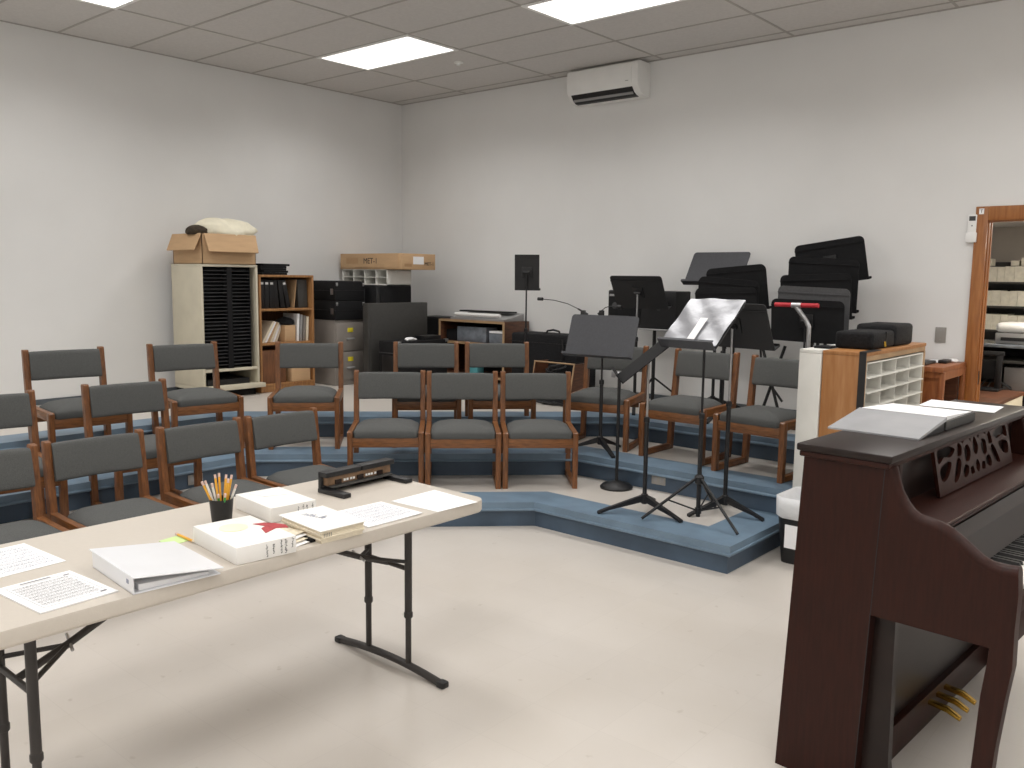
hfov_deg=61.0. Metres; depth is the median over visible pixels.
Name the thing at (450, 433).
chair
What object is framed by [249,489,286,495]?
paper slip
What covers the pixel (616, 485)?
microphone stand
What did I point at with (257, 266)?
folder
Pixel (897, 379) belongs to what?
pigeonhole sorter
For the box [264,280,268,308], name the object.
binder
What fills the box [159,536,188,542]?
sticky note
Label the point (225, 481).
pencil
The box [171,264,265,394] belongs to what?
cabinet
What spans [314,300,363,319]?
equipment case
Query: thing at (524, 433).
chair
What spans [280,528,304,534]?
paper slip
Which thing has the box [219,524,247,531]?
note
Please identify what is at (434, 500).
paper sheet
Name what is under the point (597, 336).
music stand
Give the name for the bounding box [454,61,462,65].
sprinkler head
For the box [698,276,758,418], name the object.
music stand
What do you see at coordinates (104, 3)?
diffuser
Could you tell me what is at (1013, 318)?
box
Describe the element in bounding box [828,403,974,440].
ring binder
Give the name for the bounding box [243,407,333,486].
chair
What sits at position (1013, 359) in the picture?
shelf
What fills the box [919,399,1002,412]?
paper sheet
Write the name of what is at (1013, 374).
computer tower
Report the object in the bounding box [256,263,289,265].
folder
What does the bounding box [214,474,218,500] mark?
pencil
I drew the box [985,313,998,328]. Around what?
box
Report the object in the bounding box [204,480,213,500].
pencil
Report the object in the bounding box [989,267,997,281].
box
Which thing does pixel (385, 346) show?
trunk
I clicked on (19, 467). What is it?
chair
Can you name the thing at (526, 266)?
music stand
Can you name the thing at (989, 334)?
shelving
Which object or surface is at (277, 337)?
sheet music
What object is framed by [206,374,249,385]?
pile
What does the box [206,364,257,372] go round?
shelf
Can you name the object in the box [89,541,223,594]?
ring binder
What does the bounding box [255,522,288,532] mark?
flyer
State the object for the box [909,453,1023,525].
shelf
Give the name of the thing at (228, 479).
pencil
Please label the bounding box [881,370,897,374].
shelf
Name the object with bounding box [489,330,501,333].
box
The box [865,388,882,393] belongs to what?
shelf
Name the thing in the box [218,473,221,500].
pencil
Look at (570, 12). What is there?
recessed light
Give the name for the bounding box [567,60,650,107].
air conditioner
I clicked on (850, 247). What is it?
music stand
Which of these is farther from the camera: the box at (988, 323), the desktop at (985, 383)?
the box at (988, 323)
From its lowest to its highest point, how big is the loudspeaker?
0.680 m
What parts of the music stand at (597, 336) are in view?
leg, leg, leg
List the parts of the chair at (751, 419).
leg, post, seat, backrest, leg, rail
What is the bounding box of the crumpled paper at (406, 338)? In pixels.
[404,337,416,340]
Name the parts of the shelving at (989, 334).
shelf, shelf, shelf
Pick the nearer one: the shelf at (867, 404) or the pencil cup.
the pencil cup
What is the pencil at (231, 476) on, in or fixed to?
in the pencil cup
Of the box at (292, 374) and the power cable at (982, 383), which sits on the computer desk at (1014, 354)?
the power cable at (982, 383)
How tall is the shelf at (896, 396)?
0.006 m
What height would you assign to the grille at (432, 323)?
0.630 m
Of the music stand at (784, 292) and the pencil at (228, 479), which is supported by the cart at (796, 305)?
the music stand at (784, 292)
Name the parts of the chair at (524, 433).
post, rail, leg, backrest, seat, post, rail, leg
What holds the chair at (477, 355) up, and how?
on the platform at (753, 484)
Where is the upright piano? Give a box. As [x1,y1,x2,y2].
[775,399,1023,767]
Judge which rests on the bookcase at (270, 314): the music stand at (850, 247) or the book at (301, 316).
the book at (301, 316)
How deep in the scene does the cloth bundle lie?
7.85 m
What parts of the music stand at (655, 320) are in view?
panel, trim, leg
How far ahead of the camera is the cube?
9.34 m
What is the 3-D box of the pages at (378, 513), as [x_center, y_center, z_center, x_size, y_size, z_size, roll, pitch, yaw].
[-0.513,0.484,3.246,0.253,0.008,0.265,7,9,40]
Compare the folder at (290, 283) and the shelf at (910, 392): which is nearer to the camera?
the shelf at (910, 392)
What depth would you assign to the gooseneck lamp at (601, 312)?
6.45 m
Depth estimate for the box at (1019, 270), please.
8.59 m
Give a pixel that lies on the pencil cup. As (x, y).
(219, 510)
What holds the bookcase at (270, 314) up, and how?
on the platform at (255, 405)
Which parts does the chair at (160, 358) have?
post, leg, backrest, seat, post, leg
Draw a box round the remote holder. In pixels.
[965,214,976,242]
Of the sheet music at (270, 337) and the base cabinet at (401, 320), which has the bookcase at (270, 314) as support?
the sheet music at (270, 337)
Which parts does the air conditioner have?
panel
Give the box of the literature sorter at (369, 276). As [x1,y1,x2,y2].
[342,269,410,284]
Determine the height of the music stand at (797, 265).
1.172 m
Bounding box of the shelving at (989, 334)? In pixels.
[984,262,1023,339]
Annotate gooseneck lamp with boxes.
[537,297,587,314]
[597,305,621,314]
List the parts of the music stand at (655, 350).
leg, leg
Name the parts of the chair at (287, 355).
leg, rail, post, seat, backrest, leg, rail, post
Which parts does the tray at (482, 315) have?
lid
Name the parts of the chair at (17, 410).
backrest, post, seat, leg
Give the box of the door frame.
[964,205,1023,401]
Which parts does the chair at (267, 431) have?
post, rail, backrest, seat, post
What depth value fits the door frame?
6.31 m
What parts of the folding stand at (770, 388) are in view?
leg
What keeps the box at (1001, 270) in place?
on the shelving at (989, 334)
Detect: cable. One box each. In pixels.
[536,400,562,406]
[980,379,1011,389]
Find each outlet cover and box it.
[188,473,202,485]
[652,475,665,485]
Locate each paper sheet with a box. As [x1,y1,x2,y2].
[0,543,65,577]
[392,490,476,511]
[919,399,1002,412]
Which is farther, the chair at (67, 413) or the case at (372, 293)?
the case at (372, 293)
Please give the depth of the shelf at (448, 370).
9.41 m
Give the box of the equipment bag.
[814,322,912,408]
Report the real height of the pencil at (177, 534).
0.009 m
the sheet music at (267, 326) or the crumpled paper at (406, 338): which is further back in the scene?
the crumpled paper at (406, 338)
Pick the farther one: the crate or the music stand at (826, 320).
the crate
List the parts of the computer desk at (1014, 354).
panel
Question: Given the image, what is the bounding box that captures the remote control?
[938,359,951,363]
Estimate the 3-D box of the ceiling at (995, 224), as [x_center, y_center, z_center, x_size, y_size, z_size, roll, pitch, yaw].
[4.506,-1.490,7.516,4.200,0.080,3.220,7,9,40]
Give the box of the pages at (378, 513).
[339,502,422,527]
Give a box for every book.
[278,505,365,543]
[283,313,299,340]
[299,315,302,340]
[302,315,305,340]
[305,316,308,340]
[470,367,483,372]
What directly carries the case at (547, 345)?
on the platform at (255, 405)
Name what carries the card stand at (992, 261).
on the box
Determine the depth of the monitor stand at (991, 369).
7.41 m
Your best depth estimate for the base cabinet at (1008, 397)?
7.12 m
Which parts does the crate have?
panel, cable coil, panel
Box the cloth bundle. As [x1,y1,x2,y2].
[194,218,257,235]
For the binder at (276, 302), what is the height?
0.272 m
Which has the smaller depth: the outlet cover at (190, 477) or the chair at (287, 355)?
the outlet cover at (190, 477)
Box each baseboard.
[36,387,176,404]
[498,380,796,411]
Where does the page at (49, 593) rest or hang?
on the folding table at (19, 625)
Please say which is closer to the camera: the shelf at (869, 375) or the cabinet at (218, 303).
the shelf at (869, 375)
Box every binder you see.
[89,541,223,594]
[261,279,278,307]
[261,280,263,308]
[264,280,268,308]
[265,279,284,307]
[269,279,290,307]
[269,280,273,307]
[293,279,307,307]
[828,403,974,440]
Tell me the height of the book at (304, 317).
0.251 m
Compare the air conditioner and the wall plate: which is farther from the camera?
the air conditioner
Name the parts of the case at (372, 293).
door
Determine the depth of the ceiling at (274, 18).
7.03 m
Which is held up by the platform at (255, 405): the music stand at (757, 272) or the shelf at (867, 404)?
the music stand at (757, 272)
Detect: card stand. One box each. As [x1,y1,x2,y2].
[990,259,995,265]
[1011,261,1020,265]
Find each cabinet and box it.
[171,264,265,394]
[314,319,362,385]
[363,302,426,371]
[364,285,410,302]
[979,390,1023,405]
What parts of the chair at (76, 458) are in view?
post, rail, backrest, seat, post, rail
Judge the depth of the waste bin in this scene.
4.98 m
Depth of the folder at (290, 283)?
8.53 m
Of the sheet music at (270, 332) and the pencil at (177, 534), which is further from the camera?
the sheet music at (270, 332)
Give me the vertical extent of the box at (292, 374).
0.288 m
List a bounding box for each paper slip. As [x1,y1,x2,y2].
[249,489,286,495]
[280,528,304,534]
[296,533,306,538]
[296,537,307,542]
[296,540,308,546]
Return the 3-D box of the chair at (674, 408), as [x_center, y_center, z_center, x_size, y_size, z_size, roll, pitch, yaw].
[1.303,0.148,6.366,0.522,0.766,0.532,7,9,40]
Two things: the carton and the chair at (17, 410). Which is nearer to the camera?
the chair at (17, 410)
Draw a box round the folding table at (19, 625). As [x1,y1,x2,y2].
[0,479,481,767]
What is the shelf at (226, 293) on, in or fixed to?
attached to the cabinet at (218, 303)
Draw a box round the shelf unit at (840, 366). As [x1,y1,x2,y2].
[818,342,925,436]
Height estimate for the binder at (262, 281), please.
0.270 m
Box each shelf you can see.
[203,270,250,365]
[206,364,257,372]
[447,369,499,377]
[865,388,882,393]
[865,402,881,406]
[866,373,883,378]
[880,398,895,404]
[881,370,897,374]
[881,384,896,389]
[894,394,909,399]
[895,380,910,385]
[896,367,911,371]
[908,390,921,395]
[909,364,923,368]
[909,377,922,381]
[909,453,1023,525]
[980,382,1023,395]
[983,355,1023,363]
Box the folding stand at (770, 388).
[759,346,786,406]
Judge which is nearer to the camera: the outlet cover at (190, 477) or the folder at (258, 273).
the outlet cover at (190, 477)
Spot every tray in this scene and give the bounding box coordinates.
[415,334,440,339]
[450,310,523,321]
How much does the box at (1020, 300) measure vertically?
0.150 m
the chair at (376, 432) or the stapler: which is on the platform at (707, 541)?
the chair at (376, 432)
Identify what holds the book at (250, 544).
on the folding table at (19, 625)
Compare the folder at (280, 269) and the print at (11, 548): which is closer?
the print at (11, 548)
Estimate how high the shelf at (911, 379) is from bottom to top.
0.006 m
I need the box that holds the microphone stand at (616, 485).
[600,370,632,491]
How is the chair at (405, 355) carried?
on the platform at (753, 484)
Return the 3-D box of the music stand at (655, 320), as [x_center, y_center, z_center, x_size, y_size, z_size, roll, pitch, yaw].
[1.171,-0.321,7.753,0.707,1.020,0.499,7,9,40]
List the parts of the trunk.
panel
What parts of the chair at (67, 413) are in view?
post, rail, leg, seat, backrest, post, leg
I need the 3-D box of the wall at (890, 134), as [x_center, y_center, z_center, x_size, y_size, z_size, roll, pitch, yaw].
[2.439,-1.025,7.168,10.040,3.590,0.080,7,9,40]
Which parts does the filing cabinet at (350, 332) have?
drawer, drawer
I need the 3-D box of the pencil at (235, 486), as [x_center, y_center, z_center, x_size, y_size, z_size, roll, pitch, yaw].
[-1.004,0.423,3.096,0.056,0.135,0.009,1,7,3]
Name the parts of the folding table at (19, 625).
leg, leg, leg, leg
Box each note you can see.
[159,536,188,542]
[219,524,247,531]
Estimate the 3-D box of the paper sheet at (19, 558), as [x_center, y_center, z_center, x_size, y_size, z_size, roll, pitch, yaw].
[-1.550,0.543,2.678,0.283,0.002,0.211,6,9,37]
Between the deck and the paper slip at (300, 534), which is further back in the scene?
the deck
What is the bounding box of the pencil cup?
[209,495,233,521]
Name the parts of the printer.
lid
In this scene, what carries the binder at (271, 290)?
on the bookcase at (270, 314)
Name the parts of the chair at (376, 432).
leg, rail, post, seat, backrest, leg, rail, post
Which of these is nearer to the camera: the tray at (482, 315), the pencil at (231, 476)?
the pencil at (231, 476)
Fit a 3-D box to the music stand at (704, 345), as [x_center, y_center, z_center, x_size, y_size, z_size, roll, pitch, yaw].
[1.197,0.168,5.195,0.585,1.332,0.579,8,10,44]
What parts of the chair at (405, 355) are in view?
leg, post, backrest, seat, post, leg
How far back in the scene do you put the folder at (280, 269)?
8.24 m
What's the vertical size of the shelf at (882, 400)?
0.006 m
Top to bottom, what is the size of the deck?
0.158 m
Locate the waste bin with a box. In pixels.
[776,486,800,564]
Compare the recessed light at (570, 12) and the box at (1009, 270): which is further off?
the box at (1009, 270)
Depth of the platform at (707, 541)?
5.47 m
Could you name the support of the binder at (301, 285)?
on the bookcase at (270, 314)
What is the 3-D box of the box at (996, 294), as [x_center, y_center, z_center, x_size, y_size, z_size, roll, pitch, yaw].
[4.970,-0.877,8.856,0.077,0.153,0.300,7,9,40]
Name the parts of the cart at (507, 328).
panel, panel, panel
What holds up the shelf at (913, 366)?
attached to the pigeonhole sorter at (897, 379)
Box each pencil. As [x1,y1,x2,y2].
[175,533,194,541]
[201,481,211,499]
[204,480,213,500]
[211,483,216,500]
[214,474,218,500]
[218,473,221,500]
[223,474,226,498]
[226,478,229,499]
[227,475,232,499]
[230,484,236,498]
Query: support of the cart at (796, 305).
on the platform at (255, 405)
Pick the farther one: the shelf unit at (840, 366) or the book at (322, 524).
the shelf unit at (840, 366)
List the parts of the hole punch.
plate, handle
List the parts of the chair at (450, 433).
rail, leg, post, backrest, seat, post, rail, leg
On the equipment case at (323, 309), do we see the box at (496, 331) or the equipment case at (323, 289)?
the equipment case at (323, 289)
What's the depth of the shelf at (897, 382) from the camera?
5.65 m
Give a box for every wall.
[0,21,401,399]
[402,0,1023,409]
[990,227,1023,261]
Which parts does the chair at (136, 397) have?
post, leg, backrest, seat, post, leg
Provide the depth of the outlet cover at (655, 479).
6.01 m
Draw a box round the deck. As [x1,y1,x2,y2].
[457,325,496,342]
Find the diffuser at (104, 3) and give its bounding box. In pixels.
[84,0,130,7]
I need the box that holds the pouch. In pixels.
[275,317,293,324]
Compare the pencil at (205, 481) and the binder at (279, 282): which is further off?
the binder at (279, 282)
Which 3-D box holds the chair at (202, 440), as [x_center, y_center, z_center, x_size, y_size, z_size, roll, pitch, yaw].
[-1.645,0.621,4.944,0.532,0.766,0.522,7,9,40]
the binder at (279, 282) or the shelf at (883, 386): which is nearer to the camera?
the shelf at (883, 386)
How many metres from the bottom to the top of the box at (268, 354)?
0.318 m
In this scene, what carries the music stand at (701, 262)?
on the platform at (255, 405)
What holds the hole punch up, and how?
on the folding table at (19, 625)
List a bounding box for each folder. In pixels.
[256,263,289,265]
[257,266,285,267]
[257,268,285,270]
[257,270,287,272]
[257,272,286,274]
[281,279,296,307]
[664,298,745,347]
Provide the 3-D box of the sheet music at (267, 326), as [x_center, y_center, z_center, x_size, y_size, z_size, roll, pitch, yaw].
[-2.419,-0.504,8.382,0.240,0.214,0.144,7,9,40]
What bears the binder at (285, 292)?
on the bookcase at (270, 314)
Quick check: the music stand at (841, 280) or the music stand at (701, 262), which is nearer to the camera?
the music stand at (841, 280)
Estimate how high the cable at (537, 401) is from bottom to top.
0.042 m
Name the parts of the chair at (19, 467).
backrest, seat, post, rail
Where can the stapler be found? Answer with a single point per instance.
(927, 362)
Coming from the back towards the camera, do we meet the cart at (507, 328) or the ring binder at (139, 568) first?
the cart at (507, 328)
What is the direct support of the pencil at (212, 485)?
in the pencil cup
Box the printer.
[995,321,1023,344]
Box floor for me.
[0,526,1023,767]
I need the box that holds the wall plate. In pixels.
[935,327,946,342]
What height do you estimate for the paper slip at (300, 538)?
0.006 m
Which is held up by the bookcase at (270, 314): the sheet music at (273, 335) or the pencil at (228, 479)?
the sheet music at (273, 335)
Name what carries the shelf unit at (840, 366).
on the floor
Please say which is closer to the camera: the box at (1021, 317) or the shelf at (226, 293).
the shelf at (226, 293)
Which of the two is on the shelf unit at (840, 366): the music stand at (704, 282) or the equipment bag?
the equipment bag
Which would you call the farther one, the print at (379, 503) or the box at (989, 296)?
the box at (989, 296)
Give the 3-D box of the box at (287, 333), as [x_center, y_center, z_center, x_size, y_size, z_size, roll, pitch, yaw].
[-2.237,-0.502,8.534,0.200,0.160,0.120,7,9,40]
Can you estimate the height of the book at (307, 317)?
0.241 m
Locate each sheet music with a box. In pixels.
[262,320,274,342]
[264,321,275,342]
[267,322,277,341]
[270,322,278,341]
[272,324,279,341]
[275,325,280,341]
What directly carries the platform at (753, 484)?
on the platform at (707, 541)
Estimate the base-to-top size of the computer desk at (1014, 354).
1.095 m
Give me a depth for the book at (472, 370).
9.15 m
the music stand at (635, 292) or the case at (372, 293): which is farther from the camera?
the case at (372, 293)
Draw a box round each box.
[167,225,258,264]
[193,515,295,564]
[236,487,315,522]
[262,348,285,383]
[278,325,295,341]
[286,368,309,381]
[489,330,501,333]
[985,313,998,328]
[987,291,991,305]
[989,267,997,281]
[991,290,1006,305]
[991,314,1000,329]
[997,267,1005,281]
[1000,291,1009,305]
[1001,314,1013,322]
[1004,266,1014,281]
[1008,315,1019,321]
[1009,291,1017,305]
[1014,266,1023,281]
[1017,291,1023,306]
[1017,315,1023,321]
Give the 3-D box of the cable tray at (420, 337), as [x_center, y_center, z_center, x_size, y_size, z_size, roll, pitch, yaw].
[-0.863,-0.481,8.926,0.140,0.040,0.230,7,9,40]
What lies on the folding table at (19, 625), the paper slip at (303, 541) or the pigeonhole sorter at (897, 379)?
the paper slip at (303, 541)
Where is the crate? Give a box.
[532,360,583,403]
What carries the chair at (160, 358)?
on the platform at (753, 484)
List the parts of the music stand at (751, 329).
leg, leg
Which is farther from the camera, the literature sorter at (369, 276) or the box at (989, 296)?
the literature sorter at (369, 276)
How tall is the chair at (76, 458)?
0.766 m
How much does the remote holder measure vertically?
0.200 m
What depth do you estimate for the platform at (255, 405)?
6.94 m
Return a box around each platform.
[0,381,794,463]
[0,436,793,523]
[3,475,779,573]
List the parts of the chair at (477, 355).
post, leg, backrest, seat, post, leg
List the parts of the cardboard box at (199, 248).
cap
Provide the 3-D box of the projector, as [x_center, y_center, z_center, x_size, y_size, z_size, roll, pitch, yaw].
[-0.091,-0.474,8.981,0.200,0.108,0.220,7,9,40]
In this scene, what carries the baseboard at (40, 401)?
attached to the wall at (108, 152)
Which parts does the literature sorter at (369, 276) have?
panel, panel, panel, panel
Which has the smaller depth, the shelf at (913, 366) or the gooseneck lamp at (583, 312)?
the shelf at (913, 366)
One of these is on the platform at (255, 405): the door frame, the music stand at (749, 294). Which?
the music stand at (749, 294)
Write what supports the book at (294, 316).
on the bookcase at (270, 314)
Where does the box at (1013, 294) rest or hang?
on the shelving at (989, 334)
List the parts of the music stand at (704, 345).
leg, leg, leg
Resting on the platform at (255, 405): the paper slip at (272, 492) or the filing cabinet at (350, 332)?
the filing cabinet at (350, 332)
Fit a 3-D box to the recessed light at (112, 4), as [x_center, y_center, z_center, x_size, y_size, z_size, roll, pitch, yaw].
[-2.712,-2.736,5.900,1.219,0.012,0.610,7,9,40]
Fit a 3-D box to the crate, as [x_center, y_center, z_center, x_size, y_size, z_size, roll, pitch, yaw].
[0.417,-0.021,7.922,0.470,0.370,0.290,7,9,40]
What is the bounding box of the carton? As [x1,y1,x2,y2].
[340,253,434,269]
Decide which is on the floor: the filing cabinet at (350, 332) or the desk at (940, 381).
the desk at (940, 381)
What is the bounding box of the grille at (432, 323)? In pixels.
[427,318,438,334]
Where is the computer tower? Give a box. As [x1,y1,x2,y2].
[1003,365,1023,390]
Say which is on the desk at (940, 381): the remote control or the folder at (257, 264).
the remote control
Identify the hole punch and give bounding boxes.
[318,458,411,498]
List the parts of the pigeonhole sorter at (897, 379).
panel, panel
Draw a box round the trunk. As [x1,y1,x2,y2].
[379,338,447,384]
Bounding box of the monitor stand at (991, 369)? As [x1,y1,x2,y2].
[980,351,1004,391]
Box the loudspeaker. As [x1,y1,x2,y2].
[427,315,452,334]
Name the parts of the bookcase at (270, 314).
panel, panel, panel, shelf, shelf, shelf, panel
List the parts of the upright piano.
lid, lid moulding, knee panel, arm moulding, panel, panel, arm moulding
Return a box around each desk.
[922,359,966,406]
[980,339,1023,405]
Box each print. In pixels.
[0,548,52,573]
[352,503,410,522]
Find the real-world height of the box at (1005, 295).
0.144 m
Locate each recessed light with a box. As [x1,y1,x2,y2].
[77,0,138,9]
[316,34,458,70]
[521,0,685,25]
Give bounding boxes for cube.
[447,328,456,339]
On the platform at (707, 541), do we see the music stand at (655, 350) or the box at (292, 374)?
the music stand at (655, 350)
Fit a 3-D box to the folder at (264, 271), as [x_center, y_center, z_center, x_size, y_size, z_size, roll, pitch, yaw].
[-2.391,-1.085,8.372,0.350,0.020,0.295,5,8,33]
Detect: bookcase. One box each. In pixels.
[256,275,314,392]
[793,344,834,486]
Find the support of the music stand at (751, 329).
on the platform at (707, 541)
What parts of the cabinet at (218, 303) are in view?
panel, panel, panel, board, panel, panel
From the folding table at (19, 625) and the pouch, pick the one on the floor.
the folding table at (19, 625)
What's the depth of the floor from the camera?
3.59 m
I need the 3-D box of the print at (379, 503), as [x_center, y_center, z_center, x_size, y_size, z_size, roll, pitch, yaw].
[-0.507,0.480,3.245,0.192,0.001,0.210,7,9,40]
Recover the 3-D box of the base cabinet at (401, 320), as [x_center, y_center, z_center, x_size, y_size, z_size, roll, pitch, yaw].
[-1.208,-0.425,9.068,0.093,0.845,0.815,7,9,40]
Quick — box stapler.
[925,360,935,364]
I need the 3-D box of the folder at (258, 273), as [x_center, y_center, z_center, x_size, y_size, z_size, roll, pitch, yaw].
[-2.398,-1.064,8.367,0.350,0.020,0.295,6,9,36]
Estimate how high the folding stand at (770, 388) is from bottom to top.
0.615 m
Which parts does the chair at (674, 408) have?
leg, post, seat, leg, backrest, rail, post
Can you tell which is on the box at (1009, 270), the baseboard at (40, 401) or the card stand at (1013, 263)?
the card stand at (1013, 263)
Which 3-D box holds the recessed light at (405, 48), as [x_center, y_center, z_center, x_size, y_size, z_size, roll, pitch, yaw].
[-1.121,-2.942,7.737,1.219,0.012,0.610,7,9,40]
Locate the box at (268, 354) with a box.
[262,348,285,383]
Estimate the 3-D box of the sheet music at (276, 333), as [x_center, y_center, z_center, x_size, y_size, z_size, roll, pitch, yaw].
[-2.370,-0.509,8.500,0.240,0.191,0.100,7,9,40]
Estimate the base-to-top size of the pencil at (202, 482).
0.154 m
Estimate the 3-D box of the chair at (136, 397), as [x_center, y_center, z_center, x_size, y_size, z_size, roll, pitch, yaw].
[-2.313,0.385,5.429,0.532,0.766,0.522,8,10,44]
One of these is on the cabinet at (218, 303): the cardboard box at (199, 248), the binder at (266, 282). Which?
the cardboard box at (199, 248)
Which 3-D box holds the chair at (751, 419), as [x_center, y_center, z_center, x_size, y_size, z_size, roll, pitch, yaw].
[1.732,0.213,5.877,0.522,0.766,0.532,8,10,44]
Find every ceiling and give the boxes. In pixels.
[0,0,1003,104]
[993,222,1023,226]
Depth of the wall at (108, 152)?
7.88 m
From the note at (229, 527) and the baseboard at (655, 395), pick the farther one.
the baseboard at (655, 395)
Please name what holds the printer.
on the computer desk at (1014, 354)
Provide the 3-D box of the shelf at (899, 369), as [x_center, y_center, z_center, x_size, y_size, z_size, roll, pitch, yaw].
[2.420,-0.099,5.612,0.231,0.006,0.267,7,9,40]
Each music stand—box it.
[515,255,539,341]
[561,314,638,457]
[597,342,682,522]
[608,290,690,399]
[610,276,671,414]
[641,303,745,534]
[681,252,750,403]
[687,304,779,521]
[695,287,756,423]
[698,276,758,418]
[706,264,770,407]
[771,298,844,347]
[778,286,849,346]
[780,273,854,346]
[788,256,859,344]
[795,236,871,344]
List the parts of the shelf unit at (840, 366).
panel, panel, frame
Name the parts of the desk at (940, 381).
panel, rail, leg, panel, panel, rail, leg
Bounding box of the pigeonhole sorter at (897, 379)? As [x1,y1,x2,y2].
[864,352,923,406]
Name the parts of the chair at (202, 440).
post, rail, backrest, seat, post, rail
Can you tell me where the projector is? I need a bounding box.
[489,333,501,342]
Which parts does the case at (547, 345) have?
handle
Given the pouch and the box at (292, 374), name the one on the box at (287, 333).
the pouch
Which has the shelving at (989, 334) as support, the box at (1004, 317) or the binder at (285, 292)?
the box at (1004, 317)
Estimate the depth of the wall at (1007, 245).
8.99 m
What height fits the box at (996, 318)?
0.152 m
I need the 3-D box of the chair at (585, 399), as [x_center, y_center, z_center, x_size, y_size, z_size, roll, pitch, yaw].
[0.740,0.087,6.799,0.522,0.766,0.532,4,8,24]
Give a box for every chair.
[0,390,68,517]
[0,443,68,544]
[21,346,132,442]
[41,429,179,529]
[81,378,201,505]
[146,341,244,447]
[155,417,274,507]
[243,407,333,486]
[267,341,343,449]
[347,370,425,483]
[392,341,460,447]
[425,371,500,488]
[465,341,535,418]
[500,371,578,488]
[563,346,648,451]
[638,348,740,465]
[711,354,798,483]
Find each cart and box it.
[439,318,528,379]
[774,302,819,347]
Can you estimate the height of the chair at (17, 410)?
0.766 m
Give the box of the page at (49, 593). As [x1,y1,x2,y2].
[0,570,117,613]
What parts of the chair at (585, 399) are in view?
leg, post, seat, backrest, leg, rail, post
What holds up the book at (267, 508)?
on the folding table at (19, 625)
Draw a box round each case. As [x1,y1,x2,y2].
[313,280,364,300]
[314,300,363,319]
[511,329,595,386]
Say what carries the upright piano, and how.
on the floor

